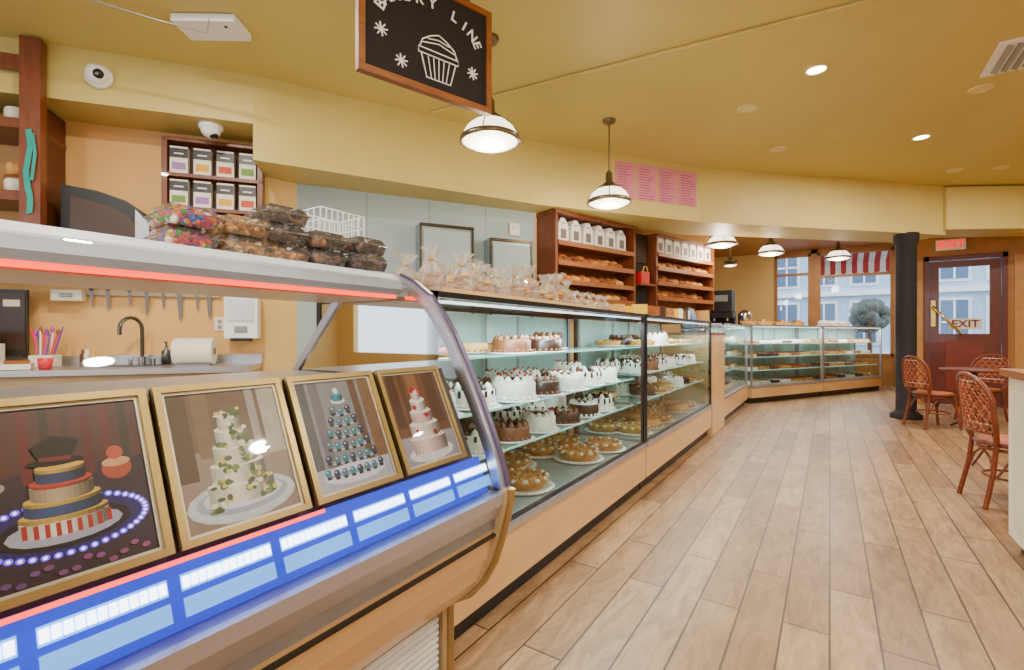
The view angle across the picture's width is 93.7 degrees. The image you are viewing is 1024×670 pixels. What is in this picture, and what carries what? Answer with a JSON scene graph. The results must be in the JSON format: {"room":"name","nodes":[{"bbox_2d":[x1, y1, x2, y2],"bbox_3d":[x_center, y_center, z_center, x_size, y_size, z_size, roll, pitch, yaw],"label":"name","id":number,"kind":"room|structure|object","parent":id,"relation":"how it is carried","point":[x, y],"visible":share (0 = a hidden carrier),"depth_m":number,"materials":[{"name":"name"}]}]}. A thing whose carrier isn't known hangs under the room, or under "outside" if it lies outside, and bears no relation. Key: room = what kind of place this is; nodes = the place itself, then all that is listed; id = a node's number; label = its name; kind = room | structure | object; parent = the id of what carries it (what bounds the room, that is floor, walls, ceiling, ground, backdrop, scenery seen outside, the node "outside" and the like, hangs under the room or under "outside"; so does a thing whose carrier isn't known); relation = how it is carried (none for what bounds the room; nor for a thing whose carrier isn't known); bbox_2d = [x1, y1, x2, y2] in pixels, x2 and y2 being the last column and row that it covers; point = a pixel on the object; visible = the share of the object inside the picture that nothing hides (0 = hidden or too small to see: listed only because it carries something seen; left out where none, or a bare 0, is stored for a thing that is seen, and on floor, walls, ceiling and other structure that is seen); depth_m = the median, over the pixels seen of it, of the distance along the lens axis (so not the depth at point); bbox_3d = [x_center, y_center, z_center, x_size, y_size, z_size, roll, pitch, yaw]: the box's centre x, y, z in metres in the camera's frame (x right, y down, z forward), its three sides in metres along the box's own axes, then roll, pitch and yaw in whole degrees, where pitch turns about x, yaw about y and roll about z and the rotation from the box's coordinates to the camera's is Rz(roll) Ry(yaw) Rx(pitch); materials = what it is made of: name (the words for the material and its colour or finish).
{"room":"cafe","nodes":[
{"label":"cafe","id":0,"kind":"room"},
{"bbox_2d":[0,113,264,370],"bbox_3d":[-4.460,-0.475,3.708,4.600,3.350,0.120,0,0,-19],"label":"wall","id":1,"kind":"structure","parent":0,"point":[119,162],"depth_m":4.04,"materials":[{"name":"yellow paint"}]},
{"bbox_2d":[0,35,65,226],"bbox_3d":[-4.193,-1.315,3.441,1.530,1.630,0.520,0,0,-19],"label":"wooden shelf unit","id":2,"kind":"object","parent":1,"relation":"attached to","point":[49,130],"visible":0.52,"depth_m":3.44,"materials":[{"name":"brown wood"}]},
{"bbox_2d":[3,162,18,189],"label":"jar","id":3,"kind":"object","parent":2,"relation":"on","point":[11,179],"depth_m":3.49,"materials":[{"name":"beige paint"}]},
{"bbox_2d":[23,129,36,213],"bbox_3d":[-3.429,-1.165,3.414,0.082,0.610,0.010,0,0,-19],"label":"ribbon","id":4,"kind":"object","parent":2,"relation":"attached to","point":[31,146],"visible":1,"depth_m":3.41,"materials":[{"name":"fabric"}]},
{"bbox_2d":[50,289,86,301],"bbox_3d":[-3.591,-0.320,3.887,0.200,0.090,0.100,0,0,-19],"label":"electrical outlet","id":5,"kind":"object","parent":1,"relation":"attached to","point":[55,294],"visible":1,"depth_m":3.85,"materials":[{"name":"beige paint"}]},
{"bbox_2d":[61,184,157,239],"bbox_3d":[-3.181,-0.902,3.849,0.560,0.471,0.330,0,0,-19],"label":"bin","id":6,"kind":"object","parent":1,"relation":"on","point":[83,209],"visible":0.52,"depth_m":3.69,"materials":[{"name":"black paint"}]},
{"bbox_2d":[84,288,220,320],"bbox_3d":[-3.062,-0.287,4.103,1.000,0.335,0.043,0,0,-19],"label":"rack","id":7,"kind":"object","parent":1,"relation":"attached to","point":[91,292],"visible":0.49,"depth_m":4.08,"materials":[{"name":"metal"}]},
{"bbox_2d":[161,135,264,240],"bbox_3d":[-2.603,-1.230,4.211,0.760,0.890,0.138,0,0,-19],"label":"wall rack","id":8,"kind":"object","parent":1,"relation":"attached to","point":[224,178],"visible":0.62,"depth_m":4.17,"materials":[{"name":"brown wood"}]},
{"bbox_2d":[224,297,260,340],"bbox_3d":[-2.384,-0.147,4.251,0.260,0.405,0.190,0,0,-19],"label":"paper towel dispenser","id":9,"kind":"object","parent":1,"relation":"attached to","point":[242,316],"visible":0.89,"depth_m":4.17,"materials":[{"name":"white plastic"}]},
{"bbox_2d":[265,177,296,370],"bbox_3d":[-2.216,-0.475,4.557,0.208,3.350,0.315,0,0,33],"label":"wall pillar","id":10,"kind":"structure","parent":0,"point":[280,315],"depth_m":4.50,"materials":[{"name":"yellow paint"}]},
{"bbox_2d":[297,183,534,359],"bbox_3d":[-0.920,-0.475,5.205,1.445,3.350,2.266,0,0,33],"label":"wall","id":11,"kind":"structure","parent":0,"point":[392,220],"depth_m":5.00,"materials":[{"name":"grey paint"}]},
{"bbox_2d":[416,222,532,316],"bbox_3d":[-0.389,0.020,5.286,1.310,2.360,0.174,0,0,-25],"label":"picture frames","id":12,"kind":"object","parent":11,"relation":"attached to","point":[501,253],"visible":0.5,"depth_m":5.15,"materials":[{"name":"metal"}]},
{"bbox_2d":[536,209,636,307],"bbox_3d":[0.980,-0.892,6.052,1.510,1.085,0.336,0,0,-39],"label":"shelf","id":13,"kind":"object","parent":11,"relation":"attached to","point":[549,246],"visible":0.7,"depth_m":5.94,"materials":[{"name":"brown wood"}]},
{"bbox_2d":[558,218,625,250],"bbox_3d":[0.979,-1.221,5.994,1.245,0.298,0.133,0,0,-39],"label":"bags","id":14,"kind":"object","parent":13,"relation":"in","point":[573,231],"visible":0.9,"depth_m":5.91,"materials":[{"name":"paper"}]},
{"bbox_2d":[558,253,627,300],"bbox_3d":[0.973,-0.706,6.067,1.374,0.568,0.247,0,0,-39],"label":"bread loaves","id":15,"kind":"object","parent":13,"relation":"in","point":[570,276],"visible":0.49,"depth_m":6.02,"materials":[{"name":"brown food"}]},
{"bbox_2d":[0,0,1023,186],"bbox_3d":[0.640,-2.200,3.594,12.100,0.100,13.100,0,0,34],"label":"ceiling","id":16,"kind":"structure","parent":0,"point":[899,71],"depth_m":3.84,"materials":[{"name":"yellow paint"}]},
{"bbox_2d":[0,36,252,142],"bbox_3d":[-3.847,-1.950,3.665,3.433,0.400,0.500,0,0,-18],"label":"soffit","id":17,"kind":"structure","parent":16,"relation":"attached to","point":[145,94],"depth_m":3.77,"materials":[{"name":"paint"}]},
{"bbox_2d":[83,63,113,89],"bbox_3d":[-3.102,-1.950,3.581,0.180,0.180,0.118,0,0,-19],"label":"dome security camera","id":18,"kind":"object","parent":17,"relation":"attached to","point":[98,76],"visible":1,"depth_m":3.58,"materials":[{"name":"white plastic"}]},
{"bbox_2d":[198,120,222,138],"bbox_3d":[-2.509,-1.691,3.999,0.180,0.118,0.180,0,0,34],"label":"dome security camera","id":19,"kind":"object","parent":17,"relation":"attached to","point":[209,129],"visible":1,"depth_m":3.95,"materials":[{"name":"white plastic"}]},
{"bbox_2d":[171,13,250,40],"bbox_3d":[-2.066,-2.118,3.310,0.420,0.054,0.220,0,0,-1],"label":"router","id":20,"kind":"object","parent":16,"relation":"attached to","point":[221,27],"visible":1,"depth_m":3.27,"materials":[{"name":"white plastic"}]},
{"bbox_2d":[355,0,491,116],"bbox_3d":[-0.446,-1.725,2.597,0.800,0.850,0.040,0,0,-38],"label":"chalkboard sign","id":21,"kind":"object","parent":16,"relation":"hanging from","point":[441,50],"visible":1,"depth_m":2.59,"materials":[{"name":"brown wood"}]},
{"bbox_2d":[460,33,519,153],"bbox_3d":[-0.159,-1.752,3.475,0.436,0.795,0.436,0,0,34],"label":"pendant lamp","id":22,"kind":"object","parent":16,"relation":"hanging from","point":[492,134],"visible":0.77,"depth_m":3.37,"materials":[{"name":"silver metal"}]},
{"bbox_2d":[253,75,945,242],"bbox_3d":[1.926,-1.800,6.087,9.083,0.700,1.270,0,0,-20],"label":"soffit","id":23,"kind":"object","parent":16,"relation":"attached to","point":[304,135],"depth_m":5.30,"materials":[{"name":"paint"}]},
{"bbox_2d":[615,161,634,198],"bbox_3d":[1.358,-1.855,5.746,0.280,0.430,0.008,0,0,-21],"label":"menu sheet","id":24,"kind":"object","parent":23,"relation":"attached to","point":[624,171],"visible":0.77,"depth_m":5.75,"materials":[{"name":"paper"}]},
{"bbox_2d":[637,164,656,201],"bbox_3d":[1.647,-1.855,5.859,0.280,0.430,0.008,0,0,-21],"label":"menu sheet","id":25,"kind":"object","parent":23,"relation":"attached to","point":[646,175],"visible":1,"depth_m":5.85,"materials":[{"name":"paper"}]},
{"bbox_2d":[658,167,676,203],"bbox_3d":[1.936,-1.855,5.971,0.280,0.430,0.008,0,0,-21],"label":"menu sheet","id":26,"kind":"object","parent":23,"relation":"attached to","point":[667,178],"visible":1,"depth_m":5.97,"materials":[{"name":"paper"}]},
{"bbox_2d":[678,170,695,206],"bbox_3d":[2.225,-1.855,6.083,0.280,0.430,0.008,0,0,-21],"label":"menu sheet","id":27,"kind":"object","parent":23,"relation":"attached to","point":[686,180],"visible":1,"depth_m":6.08,"materials":[{"name":"paper"}]},
{"bbox_2d":[587,117,631,209],"bbox_3d":[0.971,-1.712,4.801,0.436,0.875,0.436,0,0,34],"label":"pendant lamp","id":28,"kind":"object","parent":16,"relation":"hanging from","point":[608,196],"visible":1,"depth_m":4.71,"materials":[{"name":"silver metal"}]},
{"bbox_2d":[430,0,887,113],"bbox_3d":[0.999,-2.138,3.728,3.953,0.026,0.506,0,0,33],"label":"conduit","id":29,"kind":"object","parent":16,"relation":"attached to","point":[761,28],"depth_m":3.55,"materials":[{"name":"yellow paint"}]},
{"bbox_2d":[706,236,736,247],"bbox_3d":[3.209,-1.742,7.349,0.436,0.815,0.436,0,0,34],"label":"pendant lamp","id":30,"kind":"object","parent":16,"relation":"hanging from","point":[715,241],"visible":0.53,"depth_m":7.21,"materials":[{"name":"silver metal"}]},
{"bbox_2d":[757,238,784,255],"bbox_3d":[4.636,-1.782,8.599,0.436,0.735,0.436,0,0,34],"label":"pendant lamp","id":31,"kind":"object","parent":16,"relation":"hanging from","point":[771,248],"visible":0.8,"depth_m":8.48,"materials":[{"name":"silver metal"}]},
{"bbox_2d":[825,241,851,260],"bbox_3d":[6.453,-1.812,9.496,0.436,0.675,0.436,0,0,34],"label":"pendant lamp","id":32,"kind":"object","parent":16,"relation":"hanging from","point":[838,254],"visible":0.9,"depth_m":9.39,"materials":[{"name":"silver metal"}]},
{"bbox_2d":[933,185,1023,237],"bbox_3d":[8.040,-1.825,7.120,3.611,0.610,0.651,0,0,3],"label":"soffit","id":33,"kind":"structure","parent":16,"relation":"attached to","point":[968,211],"depth_m":6.88,"materials":[{"name":"paint"}]},
{"bbox_2d":[980,37,1023,77],"bbox_3d":[3.971,-2.134,3.608,0.560,0.033,0.560,0,0,34],"label":"ceiling vent","id":34,"kind":"object","parent":16,"relation":"in","point":[1008,56],"visible":1,"depth_m":3.71,"materials":[{"name":"white plastic"}]},
{"bbox_2d":[535,213,708,429],"bbox_3d":[1.785,-0.475,7.004,1.314,3.350,3.852,0,0,33],"label":"wall shelves","id":35,"kind":"object","parent":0,"point":[700,315],"depth_m":7.43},
{"bbox_2d":[636,233,655,303],"bbox_3d":[1.743,-0.850,6.659,0.380,1.100,0.356,0,0,-39],"label":"shelf","id":36,"kind":"object","parent":35,"relation":"attached to","point":[641,240],"visible":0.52,"depth_m":6.66,"materials":[{"name":"black wood"}]},
{"bbox_2d":[646,233,715,310],"bbox_3d":[2.533,-0.910,7.312,1.610,1.020,0.336,0,0,-39],"label":"shelf","id":37,"kind":"object","parent":35,"relation":"attached to","point":[706,291],"visible":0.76,"depth_m":7.26,"materials":[{"name":"brown wood"}]},
{"bbox_2d":[658,261,706,299],"bbox_3d":[2.521,-0.806,7.322,1.482,0.568,0.247,0,0,-39],"label":"bread loaves","id":38,"kind":"object","parent":37,"relation":"in","point":[664,293],"visible":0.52,"depth_m":7.26,"materials":[{"name":"brown food"}]},
{"bbox_2d":[658,238,709,260],"bbox_3d":[2.577,-1.291,7.290,1.460,0.298,0.133,0,0,-39],"label":"bags","id":39,"kind":"object","parent":37,"relation":"in","point":[665,246],"visible":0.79,"depth_m":7.21,"materials":[{"name":"paper"}]},
{"bbox_2d":[454,386,1023,669],"bbox_3d":[1.909,1.250,5.512,12.100,0.100,17.700,0,0,34],"label":"floor","id":40,"kind":"structure","parent":0,"point":[829,532],"depth_m":2.49,"materials":[{"name":"brown wood"}]},
{"bbox_2d":[0,354,261,387],"bbox_3d":[-3.870,0.685,3.499,3.580,1.030,0.640,0,0,-19],"label":"countertop","id":41,"kind":"structure","parent":40,"relation":"on","point":[109,367],"depth_m":3.60,"materials":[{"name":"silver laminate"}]},
{"bbox_2d":[0,289,29,356],"bbox_3d":[-3.844,-0.090,3.699,0.180,0.520,0.100,0,0,-19],"label":"appliance","id":42,"kind":"object","parent":41,"relation":"on","point":[14,304],"visible":0.93,"depth_m":3.69,"materials":[{"name":"black paint"}]},
{"bbox_2d":[0,360,34,369],"bbox_3d":[-3.540,0.213,3.433,0.160,0.063,0.143,0,0,-36],"label":"napkin stack","id":43,"kind":"object","parent":41,"relation":"on","point":[8,364],"visible":1,"depth_m":3.39,"materials":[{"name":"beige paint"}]},
{"bbox_2d":[28,326,63,366],"bbox_3d":[-3.619,0.087,3.724,0.211,0.315,0.140,0,0,-19],"label":"utensil caddy","id":44,"kind":"object","parent":41,"relation":"on","point":[57,361],"visible":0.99,"depth_m":3.72,"materials":[{"name":"beige paint"}]},
{"bbox_2d":[79,349,96,365],"bbox_3d":[-3.073,0.182,3.915,0.774,0.132,0.097,0,0,-15],"label":"spice bottles","id":45,"kind":"object","parent":41,"relation":"on","point":[86,358],"visible":0.73,"depth_m":3.82,"materials":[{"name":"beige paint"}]},
{"bbox_2d":[117,316,160,364],"bbox_3d":[-3.051,0.047,3.944,0.280,0.402,0.178,0,0,-28],"label":"gooseneck faucet","id":46,"kind":"object","parent":41,"relation":"on","point":[142,359],"visible":0.84,"depth_m":3.97,"materials":[{"name":"silver metal"}]},
{"bbox_2d":[171,338,217,365],"bbox_3d":[-2.629,0.137,3.981,0.290,0.223,0.220,0,0,-19],"label":"paper towel roll","id":47,"kind":"object","parent":41,"relation":"on","point":[184,351],"visible":1,"depth_m":3.90,"materials":[{"name":"white paper"}]},
{"bbox_2d":[0,219,514,669],"bbox_3d":[-1.254,0.491,0.537,1.116,1.417,2.912,0,0,34],"label":"glass display case","id":48,"kind":"object","parent":40,"relation":"on","point":[374,578],"visible":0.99,"depth_m":1.05,"materials":[{"name":"metal"}]},
{"bbox_2d":[0,388,175,612],"bbox_3d":[-0.666,0.225,0.704,0.136,0.266,0.250,0,0,34],"label":"photo","id":49,"kind":"object","parent":48,"relation":"on","point":[83,499],"visible":1,"depth_m":0.72,"materials":[{"name":"multicoloured paper"}]},
{"bbox_2d":[142,225,220,249],"bbox_3d":[-0.858,-0.242,1.245,0.157,0.052,0.131,0,0,34],"label":"food container","id":50,"kind":"object","parent":48,"relation":"on","point":[170,234],"visible":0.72,"depth_m":1.22,"materials":[{"name":"plastic"}]},
{"bbox_2d":[142,202,222,231],"bbox_3d":[-0.852,-0.298,1.241,0.155,0.052,0.129,0,0,34],"label":"food container","id":51,"kind":"object","parent":50,"relation":"on","point":[171,213],"visible":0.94,"depth_m":1.21,"materials":[{"name":"plastic"}]},
{"bbox_2d":[148,377,312,552],"bbox_3d":[-0.526,0.225,0.915,0.136,0.266,0.235,0,0,34],"label":"photo","id":52,"kind":"object","parent":48,"relation":"on","point":[231,461],"visible":1,"depth_m":0.90,"materials":[{"name":"paper"}]},
{"bbox_2d":[0,368,471,618],"bbox_3d":[-1.319,0.302,0.549,0.995,0.395,2.860,0,0,33],"label":"display panel","id":53,"kind":"object","parent":48,"relation":"attached to","point":[54,389],"depth_m":1.25,"materials":[{"name":"blue metal"}]},
{"bbox_2d":[216,235,271,256],"bbox_3d":[-0.780,-0.242,1.356,0.154,0.052,0.127,0,0,34],"label":"food container","id":54,"kind":"object","parent":48,"relation":"on","point":[231,243],"visible":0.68,"depth_m":1.33,"materials":[{"name":"plastic"}]},
{"bbox_2d":[212,214,272,239],"bbox_3d":[-0.778,-0.298,1.354,0.155,0.052,0.128,0,0,34],"label":"food container","id":55,"kind":"object","parent":54,"relation":"on","point":[231,224],"visible":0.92,"depth_m":1.32,"materials":[{"name":"plastic"}]},
{"bbox_2d":[268,243,309,261],"bbox_3d":[-0.715,-0.242,1.468,0.157,0.052,0.131,0,0,34],"label":"food container","id":56,"kind":"object","parent":48,"relation":"on","point":[281,251],"visible":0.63,"depth_m":1.45,"materials":[{"name":"plastic"}]},
{"bbox_2d":[265,223,308,246],"bbox_3d":[-0.717,-0.298,1.458,0.155,0.052,0.127,0,0,34],"label":"food container","id":57,"kind":"object","parent":56,"relation":"on","point":[280,234],"visible":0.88,"depth_m":1.43,"materials":[{"name":"plastic"}]},
{"bbox_2d":[244,203,309,227],"bbox_3d":[-0.714,-0.354,1.456,0.158,0.052,0.132,0,0,34],"label":"food container","id":58,"kind":"object","parent":57,"relation":"on","point":[282,215],"visible":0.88,"depth_m":1.43,"materials":[{"name":"plastic"}]},
{"bbox_2d":[307,248,347,266],"bbox_3d":[-0.632,-0.242,1.557,0.156,0.052,0.129,0,0,34],"label":"food container","id":59,"kind":"object","parent":48,"relation":"on","point":[318,256],"visible":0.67,"depth_m":1.53,"materials":[{"name":"plastic"}]},
{"bbox_2d":[301,230,349,251],"bbox_3d":[-0.627,-0.298,1.554,0.155,0.052,0.128,0,0,34],"label":"food container","id":60,"kind":"object","parent":59,"relation":"on","point":[317,239],"visible":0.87,"depth_m":1.53,"materials":[{"name":"plastic"}]},
{"bbox_2d":[301,206,364,256],"bbox_3d":[-0.649,-0.323,1.719,0.145,0.219,0.185,0,0,34],"label":"wire basket","id":61,"kind":"object","parent":48,"relation":"on","point":[332,221],"visible":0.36,"depth_m":1.70,"materials":[{"name":"white metal"}]},
{"bbox_2d":[282,370,403,506],"bbox_3d":[-0.388,0.225,1.123,0.136,0.266,0.235,0,0,34],"label":"photo","id":62,"kind":"object","parent":48,"relation":"on","point":[347,448],"visible":1,"depth_m":1.11,"materials":[{"name":"grey paper"}]},
{"bbox_2d":[344,253,388,271],"bbox_3d":[-0.510,-0.242,1.633,0.127,0.052,0.128,0,0,34],"label":"food container","id":63,"kind":"object","parent":48,"relation":"on","point":[360,261],"visible":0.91,"depth_m":1.60,"materials":[{"name":"plastic"}]},
{"bbox_2d":[340,236,386,255],"bbox_3d":[-0.515,-0.298,1.636,0.124,0.052,0.126,0,0,34],"label":"food container","id":64,"kind":"object","parent":63,"relation":"on","point":[358,244],"visible":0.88,"depth_m":1.61,"materials":[{"name":"plastic"}]},
{"bbox_2d":[372,365,467,476],"bbox_3d":[-0.250,0.225,1.332,0.136,0.266,0.235,0,0,34],"label":"photo","id":65,"kind":"object","parent":48,"relation":"on","point":[425,434],"visible":1,"depth_m":1.32,"materials":[{"name":"paper"}]},
{"bbox_2d":[316,290,646,639],"bbox_3d":[0.092,0.520,2.883,0.692,1.360,2.370,0,0,34],"label":"glass display case","id":66,"kind":"object","parent":40,"relation":"on","point":[542,527],"visible":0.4,"depth_m":2.78,"materials":[{"name":"brown wood"}]},
{"bbox_2d":[442,287,596,308],"bbox_3d":[-0.034,-0.174,2.612,0.420,0.025,1.480,0,0,34],"label":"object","id":67,"kind":"object","parent":66,"relation":"on","point":[445,289],"visible":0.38,"depth_m":2.27,"materials":[{"name":"brown wood"}]},
{"bbox_2d":[417,247,446,290],"bbox_3d":[-0.340,-0.272,2.018,0.159,0.205,0.124,0,0,34],"label":"bag","id":68,"kind":"object","parent":67,"relation":"on","point":[431,277],"visible":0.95,"depth_m":2.01,"materials":[{"name":"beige plastic"}]},
{"bbox_2d":[447,254,478,290],"bbox_3d":[-0.222,-0.268,2.141,0.152,0.192,0.110,0,0,34],"label":"bag","id":69,"kind":"object","parent":67,"relation":"on","point":[458,280],"visible":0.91,"depth_m":2.13,"materials":[{"name":"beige plastic"}]},
{"bbox_2d":[469,263,493,292],"bbox_3d":[-0.151,-0.256,2.285,0.132,0.170,0.094,0,0,15],"label":"bag","id":70,"kind":"object","parent":67,"relation":"on","point":[482,283],"visible":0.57,"depth_m":2.27,"materials":[{"name":"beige plastic"}]},
{"bbox_2d":[504,265,525,296],"bbox_3d":[0.016,-0.272,2.553,0.121,0.203,0.157,0,0,34],"label":"bag","id":71,"kind":"object","parent":67,"relation":"on","point":[516,287],"visible":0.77,"depth_m":2.55,"materials":[{"name":"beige plastic"}]},
{"bbox_2d":[517,265,538,298],"bbox_3d":[0.094,-0.277,2.648,0.118,0.212,0.170,0,0,-22],"label":"bag","id":72,"kind":"object","parent":67,"relation":"on","point":[529,288],"visible":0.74,"depth_m":2.63,"materials":[{"name":"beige plastic"}]},
{"bbox_2d":[438,332,626,495],"bbox_3d":[0.040,0.396,2.837,0.680,0.850,2.152,0,0,34],"label":"cake assortment","id":73,"kind":"object","parent":66,"relation":"in","point":[516,424],"visible":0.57,"depth_m":2.71,"materials":[{"name":"white food"}]},
{"bbox_2d":[574,314,711,488],"bbox_3d":[1.456,0.520,4.888,0.632,1.360,2.440,0,0,34],"label":"glass display case","id":74,"kind":"object","parent":40,"relation":"on","point":[666,444],"visible":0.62,"depth_m":4.51,"materials":[{"name":"brown wood"}]},
{"bbox_2d":[584,331,699,435],"bbox_3d":[1.394,0.394,4.820,0.587,0.854,2.207,0,0,34],"label":"cake assortment","id":75,"kind":"object","parent":74,"relation":"in","point":[628,423],"visible":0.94,"depth_m":4.39,"materials":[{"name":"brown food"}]},
{"bbox_2d":[609,304,682,317],"bbox_3d":[1.328,-0.220,4.635,0.368,0.101,1.354,0,0,34],"label":"packages","id":76,"kind":"object","parent":74,"relation":"on","point":[634,308],"visible":0.67,"depth_m":4.19,"materials":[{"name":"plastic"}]},
{"bbox_2d":[664,332,724,434],"bbox_3d":[2.376,0.585,6.234,0.600,1.230,0.800,0,0,34],"label":"post","id":77,"kind":"object","parent":40,"relation":"on","point":[697,392],"visible":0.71,"depth_m":5.90,"materials":[{"name":"brown wood"}]},
{"bbox_2d":[681,308,707,332],"bbox_3d":[2.378,-0.191,6.221,0.300,0.320,0.300,0,0,34],"label":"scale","id":78,"kind":"object","parent":77,"relation":"on","point":[685,328],"visible":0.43,"depth_m":6.12,"materials":[{"name":"silver metal"}]},
{"bbox_2d":[711,323,747,420],"bbox_3d":[3.297,0.520,7.435,0.372,1.360,2.200,0,0,34],"label":"glass display case","id":79,"kind":"object","parent":40,"relation":"on","point":[734,397],"visible":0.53,"depth_m":7.53,"materials":[{"name":"brown wood"}]},
{"bbox_2d":[724,336,739,390],"bbox_3d":[3.270,0.421,7.422,0.180,0.803,1.948,0,0,34],"label":"pastry assortment","id":80,"kind":"object","parent":79,"relation":"in","point":[731,383],"visible":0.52,"depth_m":7.61,"materials":[{"name":"brown food"}]},
{"bbox_2d":[727,325,822,403],"bbox_3d":[4.994,0.510,9.100,2.150,1.380,0.562,0,0,-28],"label":"glass display case","id":81,"kind":"object","parent":40,"relation":"on","point":[804,389],"visible":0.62,"depth_m":9.13,"materials":[{"name":"clear glass"}]},
{"bbox_2d":[740,319,805,324],"bbox_3d":[4.966,-0.236,9.098,1.780,0.108,0.280,0,0,-28],"label":"baskets","id":82,"kind":"object","parent":81,"relation":"on","point":[748,321],"visible":0.94,"depth_m":8.94,"materials":[{"name":"brown wicker"}]},
{"bbox_2d":[732,339,814,384],"bbox_3d":[4.988,0.486,9.115,1.955,0.813,0.370,0,0,-28],"label":"pastry assortment","id":83,"kind":"object","parent":81,"relation":"in","point":[760,381],"visible":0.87,"depth_m":8.95,"materials":[{"name":"brown food"}]},
{"bbox_2d":[797,326,881,395],"bbox_3d":[6.936,0.510,10.144,2.200,1.380,0.562,0,0,-28],"label":"glass display case","id":84,"kind":"object","parent":40,"relation":"on","point":[869,383],"visible":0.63,"depth_m":10.17,"materials":[{"name":"clear glass"}]},
{"bbox_2d":[807,339,871,379],"bbox_3d":[6.904,0.486,10.145,1.945,0.813,0.370,0,0,-28],"label":"pastry assortment","id":85,"kind":"object","parent":84,"relation":"in","point":[837,363],"visible":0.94,"depth_m":9.96,"materials":[{"name":"brown food"}]},
{"bbox_2d":[889,232,922,419],"bbox_3d":[5.691,-0.130,6.931,0.380,2.660,0.380,0,0,34],"label":"support column","id":86,"kind":"structure","parent":40,"relation":"on","point":[905,244],"depth_m":6.84,"materials":[{"name":"black metal"}]},
{"bbox_2d":[901,355,962,429],"bbox_3d":[5.431,0.734,6.237,0.516,0.939,0.464,0,0,4],"label":"bistro chair","id":87,"kind":"object","parent":40,"relation":"on","point":[928,392],"visible":1,"depth_m":6.17,"materials":[{"name":"wicker"}]},
{"bbox_2d":[939,367,998,429],"bbox_3d":[6.053,0.819,6.283,0.700,0.759,0.700,0,0,34],"label":"round cafe table","id":88,"kind":"object","parent":40,"relation":"on","point":[973,370],"visible":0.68,"depth_m":6.25,"materials":[{"name":"brown wood"}]},
{"bbox_2d":[956,371,1008,509],"bbox_3d":[3.509,0.734,3.397,0.516,0.939,0.464,0,0,22],"label":"bistro chair","id":89,"kind":"object","parent":40,"relation":"on","point":[992,438],"visible":0.94,"depth_m":3.38,"materials":[{"name":"wicker"}]},
{"bbox_2d":[954,354,1011,421],"bbox_3d":[6.575,0.734,6.717,0.516,0.939,0.464,0,0,-17],"label":"bistro chair","id":90,"kind":"object","parent":40,"relation":"on","point":[995,391],"visible":0.53,"depth_m":6.70,"materials":[{"name":"wicker"}]},
{"bbox_2d":[999,368,1023,554],"bbox_3d":[2.510,0.695,1.582,0.820,1.010,2.270,0,0,34],"label":"counter","id":91,"kind":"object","parent":40,"relation":"on","point":[1016,376],"depth_m":2.56,"materials":[{"name":"beige paint"}]},
{"bbox_3d":[4.687,0.555,10.389,1.010,1.290,0.760,0,0,33],"label":"cabinet","id":92,"kind":"object","parent":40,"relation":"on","visible":0},
{"bbox_2d":[709,290,735,326],"bbox_3d":[4.542,-0.520,10.395,0.500,0.860,0.550,0,0,34],"label":"coffee machine","id":93,"kind":"object","parent":92,"relation":"on","point":[724,300],"visible":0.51,"depth_m":10.24,"materials":[{"name":"black paint"}]},
{"bbox_2d":[709,235,888,257],"bbox_3d":[5.524,-2.200,10.974,12.100,0.100,4.600,0,0,33],"label":"ceiling alcove","id":94,"kind":"structure","parent":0,"point":[745,245],"depth_m":11.40,"materials":[{"name":"yellow paint"}]},
{"bbox_2d":[709,243,893,385],"bbox_3d":[5.432,-0.475,13.643,8.800,3.350,0.150,0,0,34],"label":"wall","id":95,"kind":"structure","parent":0,"point":[752,280],"depth_m":12.73,"materials":[{"name":"yellow paint"}]},
{"bbox_2d":[775,254,810,325],"bbox_3d":[7.239,-0.775,12.387,0.800,2.550,0.110,0,0,34],"label":"window","id":96,"kind":"structure","parent":95,"relation":"in","point":[777,275],"depth_m":12.33,"materials":[{"name":"brown wood"}]},
{"bbox_2d":[821,251,889,274],"bbox_3d":[8.893,-1.960,12.222,2.040,0.680,1.200,0,0,34],"label":"striped awning","id":97,"kind":"object","parent":95,"relation":"attached to","point":[870,262],"visible":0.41,"depth_m":12.66,"materials":[{"name":"red fabric"}]},
{"bbox_2d":[818,247,893,355],"bbox_3d":[8.323,-0.775,11.669,1.500,2.550,0.110,0,0,34],"label":"window","id":98,"kind":"structure","parent":95,"relation":"in","point":[891,249],"depth_m":11.38,"materials":[{"name":"brown wood"}]},
{"bbox_2d":[924,251,1007,408],"bbox_3d":[7.667,-0.080,8.141,1.040,2.560,0.199,0,0,34],"label":"door","id":99,"kind":"structure","parent":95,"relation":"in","point":[940,350],"depth_m":8.15,"materials":[{"name":"red wood"}]},
{"bbox_2d":[917,236,1023,408],"bbox_3d":[8.525,-0.475,7.626,3.400,3.350,0.170,0,0,33],"label":"wall door","id":100,"kind":"structure","parent":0,"point":[1014,245],"depth_m":7.83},
{"bbox_2d":[936,238,965,250],"bbox_3d":[7.482,-1.540,8.188,0.380,0.180,0.056,0,0,34],"label":"exit sign","id":101,"kind":"object","parent":100,"relation":"attached to","point":[950,244],"visible":1,"depth_m":8.16,"materials":[{"name":"red plastic"}]},
{"label":"outside","id":102,"kind":"structure","parent":0,"visible":0},
{"bbox_3d":[15.068,1.300,22.765,50.000,0.100,25.400,0,0,33],"label":"street","id":103,"kind":"object","parent":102,"visible":0},
{"bbox_2d":[849,298,889,352],"bbox_3d":[10.175,0.100,13.654,0.983,2.301,0.924,0,0,-34],"label":"tree","id":104,"kind":"object","parent":103,"relation":"on","point":[870,312],"visible":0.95,"depth_m":13.38,"materials":[{"name":"green plant"}]},
{"bbox_2d":[778,257,988,353],"bbox_3d":[15.955,-3.800,18.670,30.000,10.000,1.250,0,0,34],"label":"facade","id":105,"kind":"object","parent":103,"relation":"on","point":[963,291],"visible":0.08,"depth_m":19.16,"materials":[{"name":"blue paint"}]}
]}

